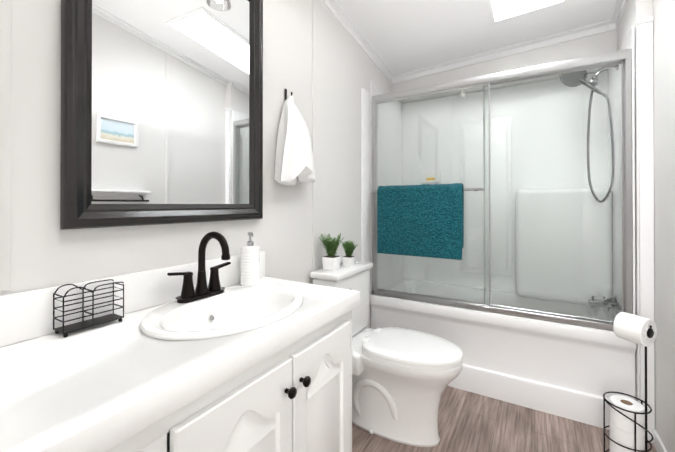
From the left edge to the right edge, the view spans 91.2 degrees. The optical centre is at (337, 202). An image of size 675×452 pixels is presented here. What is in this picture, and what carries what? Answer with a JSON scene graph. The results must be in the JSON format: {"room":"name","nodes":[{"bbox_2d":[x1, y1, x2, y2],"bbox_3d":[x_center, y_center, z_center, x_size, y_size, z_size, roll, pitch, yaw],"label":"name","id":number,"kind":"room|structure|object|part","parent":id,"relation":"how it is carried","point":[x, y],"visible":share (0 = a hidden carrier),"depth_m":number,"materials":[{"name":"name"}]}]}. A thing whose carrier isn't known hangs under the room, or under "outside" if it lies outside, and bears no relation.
{"room":"bathroom","nodes":[
{"label":"bathroom","id":0,"kind":"room"},
{"bbox_2d":[0,0,390,327],"bbox_3d":[-0.351,-0.288,1.567,0.100,2.950,3.710,0,0,31],"label":"wall","id":1,"kind":"structure","parent":0,"point":[46,251],"depth_m":1.44,"materials":[{"name":"white paint"}]},
{"bbox_2d":[0,251,264,346],"bbox_3d":[-0.740,0.269,0.791,0.019,0.114,1.602,0,0,31],"label":"backsplash","id":2,"kind":"structure","parent":1,"relation":"attached to","point":[27,314],"depth_m":0.90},
{"bbox_2d":[0,0,315,291],"bbox_3d":[0.030,-0.149,0.585,1.560,2.664,2.216,0,0,31],"label":"trim","id":3,"kind":"structure","parent":1,"relation":"attached to","point":[5,124],"depth_m":0.77,"materials":[{"name":"white paint"}]},
{"bbox_2d":[60,0,262,229],"bbox_3d":[-0.519,-0.426,1.153,0.029,0.992,0.714,0,0,31],"label":"mirror","id":4,"kind":"object","parent":1,"relation":"attached to","point":[161,111],"visible":0.98,"depth_m":1.07,"materials":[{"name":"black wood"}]},
{"bbox_3d":[-0.528,-0.426,1.158,0.008,0.892,0.614,0,0,31],"label":"glass","id":5,"kind":"part","parent":4,"relation":"part of","materials":[{"name":"silver metal"}]},
{"bbox_2d":[361,88,369,327],"bbox_3d":[-0.045,0.189,1.967,0.012,2.000,1.093,0,0,31],"label":"trim","id":6,"kind":"structure","parent":1,"relation":"attached to","point":[365,95],"depth_m":2.37,"materials":[{"name":"white wood"}]},
{"bbox_2d":[334,0,616,74],"bbox_3d":[0.362,-1.357,1.145,1.560,0.657,3.510,0,0,31],"label":"ceiling","id":7,"kind":"structure","parent":0,"point":[402,36],"depth_m":2.12,"materials":[{"name":"white paint"}]},
{"bbox_2d":[485,0,569,25],"bbox_3d":[0.919,-1.210,1.610,0.420,0.152,0.940,0,0,31],"label":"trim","id":8,"kind":"structure","parent":7,"relation":"attached to","point":[492,20],"depth_m":1.99,"materials":[{"name":"white wood"}]},
{"bbox_2d":[352,386,656,451],"bbox_3d":[0.362,1.235,1.134,1.760,0.100,3.710,0,0,31],"label":"floor","id":9,"kind":"structure","parent":0,"point":[468,421],"depth_m":1.71,"materials":[{"name":"wood"}]},
{"bbox_2d":[84,303,359,451],"bbox_3d":[-0.528,0.779,0.658,0.515,0.808,1.575,0,0,31],"label":"bathroom vanity","id":10,"kind":"object","parent":9,"relation":"on","point":[265,365],"depth_m":0.84,"materials":[{"name":"painted wood"},{"name":"laminate"},{"name":"oil rubbed bronze"}]},
{"bbox_2d":[0,275,359,451],"bbox_3d":[-0.537,0.352,0.669,0.493,0.052,1.602,0,0,31],"label":"countertop","id":11,"kind":"structure","parent":10,"relation":"on","point":[77,392],"depth_m":0.63,"materials":[{"name":"white stone"}]},
{"bbox_2d":[53,279,123,337],"bbox_3d":[-0.646,0.267,0.864,0.058,0.118,0.138,0,0,31],"label":"caddy","id":12,"kind":"object","parent":11,"relation":"on","point":[66,329],"visible":0.98,"depth_m":0.85,"materials":[{"name":"black metal"}]},
{"bbox_2d":[167,231,230,302],"bbox_3d":[-0.410,0.203,1.079,0.160,0.220,0.232,0,0,31],"label":"faucet","id":13,"kind":"object","parent":11,"relation":"on","point":[202,290],"visible":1,"depth_m":1.08,"materials":[{"name":"black metal"}]},
{"bbox_2d":[106,279,331,354],"bbox_3d":[-0.328,0.383,1.023,0.396,0.140,0.510,0,0,31],"label":"sink","id":14,"kind":"object","parent":11,"relation":"in","point":[201,326],"depth_m":1.02,"materials":[{"name":"white ceramic"}]},
{"bbox_2d":[240,232,259,285],"bbox_3d":[-0.350,0.223,1.325,0.076,0.210,0.075,0,0,31],"label":"soap dispenser","id":15,"kind":"object","parent":11,"relation":"on","point":[249,264],"visible":1,"depth_m":1.29,"materials":[{"name":"white ceramic"}]},
{"bbox_2d":[310,261,462,446],"bbox_3d":[0.279,0.780,1.769,0.744,0.818,0.436,0,0,31],"label":"toilet","id":16,"kind":"object","parent":9,"relation":"on","point":[402,378],"visible":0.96,"depth_m":1.65,"materials":[{"name":"white ceramic"}]},
{"bbox_2d":[319,233,343,270],"bbox_3d":[-0.025,0.272,1.844,0.138,0.197,0.145,0,0,31],"label":"plant","id":17,"kind":"object","parent":16,"relation":"on","point":[331,260],"visible":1,"depth_m":1.82,"materials":[{"name":"green plant"}]},
{"bbox_3d":[-0.034,0.334,1.841,0.077,0.072,0.077,0,0,31],"label":"pot","id":18,"kind":"part","parent":17,"relation":"part of","materials":[{"name":"white ceramic"}]},
{"bbox_3d":[0.036,0.569,1.915,0.178,0.396,0.436,0,0,31],"label":"tank","id":19,"kind":"part","parent":16,"relation":"part of","materials":[{"name":"white ceramic"}]},
{"bbox_2d":[342,240,357,266],"bbox_3d":[0.068,0.295,1.938,0.114,0.151,0.120,0,0,31],"label":"plant","id":20,"kind":"object","parent":16,"relation":"on","point":[348,260],"visible":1,"depth_m":1.92,"materials":[{"name":"green plant"}]},
{"bbox_3d":[0.066,0.343,1.939,0.059,0.056,0.059,0,0,31],"label":"pot","id":21,"kind":"part","parent":20,"relation":"part of","materials":[{"name":"white ceramic"}]},
{"bbox_3d":[0.386,0.743,1.705,0.494,0.046,0.380,0,0,31],"label":"seat","id":22,"kind":"part","parent":16,"relation":"part of","materials":[{"name":"white plastic"}]},
{"bbox_2d":[370,26,635,429],"bbox_3d":[1.054,0.143,2.358,1.489,2.095,0.700,0,0,31],"label":"bathtub","id":23,"kind":"object","parent":9,"relation":"on","point":[573,372],"visible":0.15,"depth_m":2.32,"materials":[{"name":"white plastic"}]},
{"bbox_2d":[372,48,632,330],"bbox_3d":[0.898,-0.058,2.098,1.468,1.469,0.068,0,0,31],"label":"shower door","id":24,"kind":"structure","parent":23,"relation":"on","point":[625,56],"depth_m":1.95,"materials":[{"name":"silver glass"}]},
{"bbox_2d":[372,187,482,192],"bbox_3d":[0.581,-0.082,2.228,0.749,0.025,0.064,0,0,31],"label":"towel rail","id":25,"kind":"object","parent":24,"relation":"attached to","point":[476,189],"visible":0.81,"depth_m":2.06,"materials":[{"name":"silver metal"}]},
{"bbox_2d":[377,183,463,259],"bbox_3d":[0.542,0.117,2.224,0.572,0.481,0.087,0,0,31],"label":"towel","id":26,"kind":"object","parent":25,"relation":"hanging from","point":[424,220],"visible":1,"depth_m":2.17,"materials":[{"name":"teal fabric"}]},
{"bbox_2d":[375,61,623,323],"bbox_3d":[0.897,-0.049,2.097,1.415,1.417,0.040,0,0,31],"label":"rails","id":27,"kind":"object","parent":24,"relation":"attached to","point":[622,140],"visible":0.73,"depth_m":2.05,"materials":[{"name":"silver metal"}]},
{"bbox_2d":[370,278,635,429],"bbox_3d":[1.047,0.934,2.343,1.489,0.512,0.674,0,0,31],"label":"tub","id":28,"kind":"object","parent":23,"relation":"in","point":[558,369],"depth_m":1.97,"materials":[{"name":"white plastic"}]},
{"bbox_2d":[560,65,618,202],"bbox_3d":[1.548,-0.430,2.040,0.291,0.863,0.120,0,0,31],"label":"shower head","id":29,"kind":"object","parent":23,"relation":"attached to","point":[579,75],"depth_m":2.03},
{"bbox_2d":[588,295,621,311],"bbox_3d":[1.619,0.601,2.011,0.144,0.090,0.202,0,0,31],"label":"tub spout","id":30,"kind":"object","parent":23,"relation":"attached to","point":[596,302],"depth_m":1.99,"materials":[{"name":"silver metal"}]},
{"bbox_2d":[603,312,656,451],"bbox_3d":[1.288,0.842,1.456,0.198,0.682,0.219,0,0,31],"label":"toilet paper stand","id":31,"kind":"object","parent":9,"relation":"on","point":[627,426],"visible":1,"depth_m":1.42,"materials":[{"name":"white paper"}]},
{"bbox_2d":[391,29,617,103],"bbox_3d":[1.169,-1.209,2.556,1.497,0.600,0.260,0,0,31],"label":"soffit","id":32,"kind":"structure","parent":0,"point":[602,43],"depth_m":2.35,"materials":[{"name":"white paint"}]},
{"bbox_2d":[617,0,652,402],"bbox_3d":[1.724,-0.286,1.961,0.063,2.950,0.704,0,0,31],"label":"wall","id":33,"kind":"structure","parent":0,"point":[634,11],"depth_m":1.68,"materials":[{"name":"white paint"}]},
{"bbox_2d":[321,0,627,83],"bbox_3d":[0.295,-1.292,1.034,1.560,0.547,3.250,0,0,31],"label":"trim","id":34,"kind":"structure","parent":33,"relation":"attached to","point":[337,12],"depth_m":2.29,"materials":[{"name":"white wood"}]},
{"bbox_2d":[653,0,674,451],"bbox_3d":[1.074,-0.292,0.715,0.100,2.950,3.710,0,0,31],"label":"wall","id":35,"kind":"structure","parent":0,"point":[664,146],"depth_m":1.50,"materials":[{"name":"white paint"}]},
{"bbox_2d":[637,16,666,451],"bbox_3d":[0.838,0.127,0.444,0.030,2.110,2.806,0,0,31],"label":"trim","id":36,"kind":"structure","parent":35,"relation":"attached to","point":[646,184],"depth_m":1.64,"materials":[{"name":"white wood"}]},
{"bbox_3d":[-0.236,-0.525,1.610,0.043,0.066,0.016,0,0,31],"label":"towel hook","id":37,"kind":"object","parent":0,"visible":0},
{"bbox_2d":[274,96,314,186],"bbox_3d":[-0.191,-0.296,1.608,0.119,0.439,0.315,0,0,31],"label":"hanging towel","id":38,"kind":"object","parent":37,"relation":"hanging from","point":[294,161],"visible":1,"depth_m":1.55,"materials":[{"name":"white fabric"}]}
]}

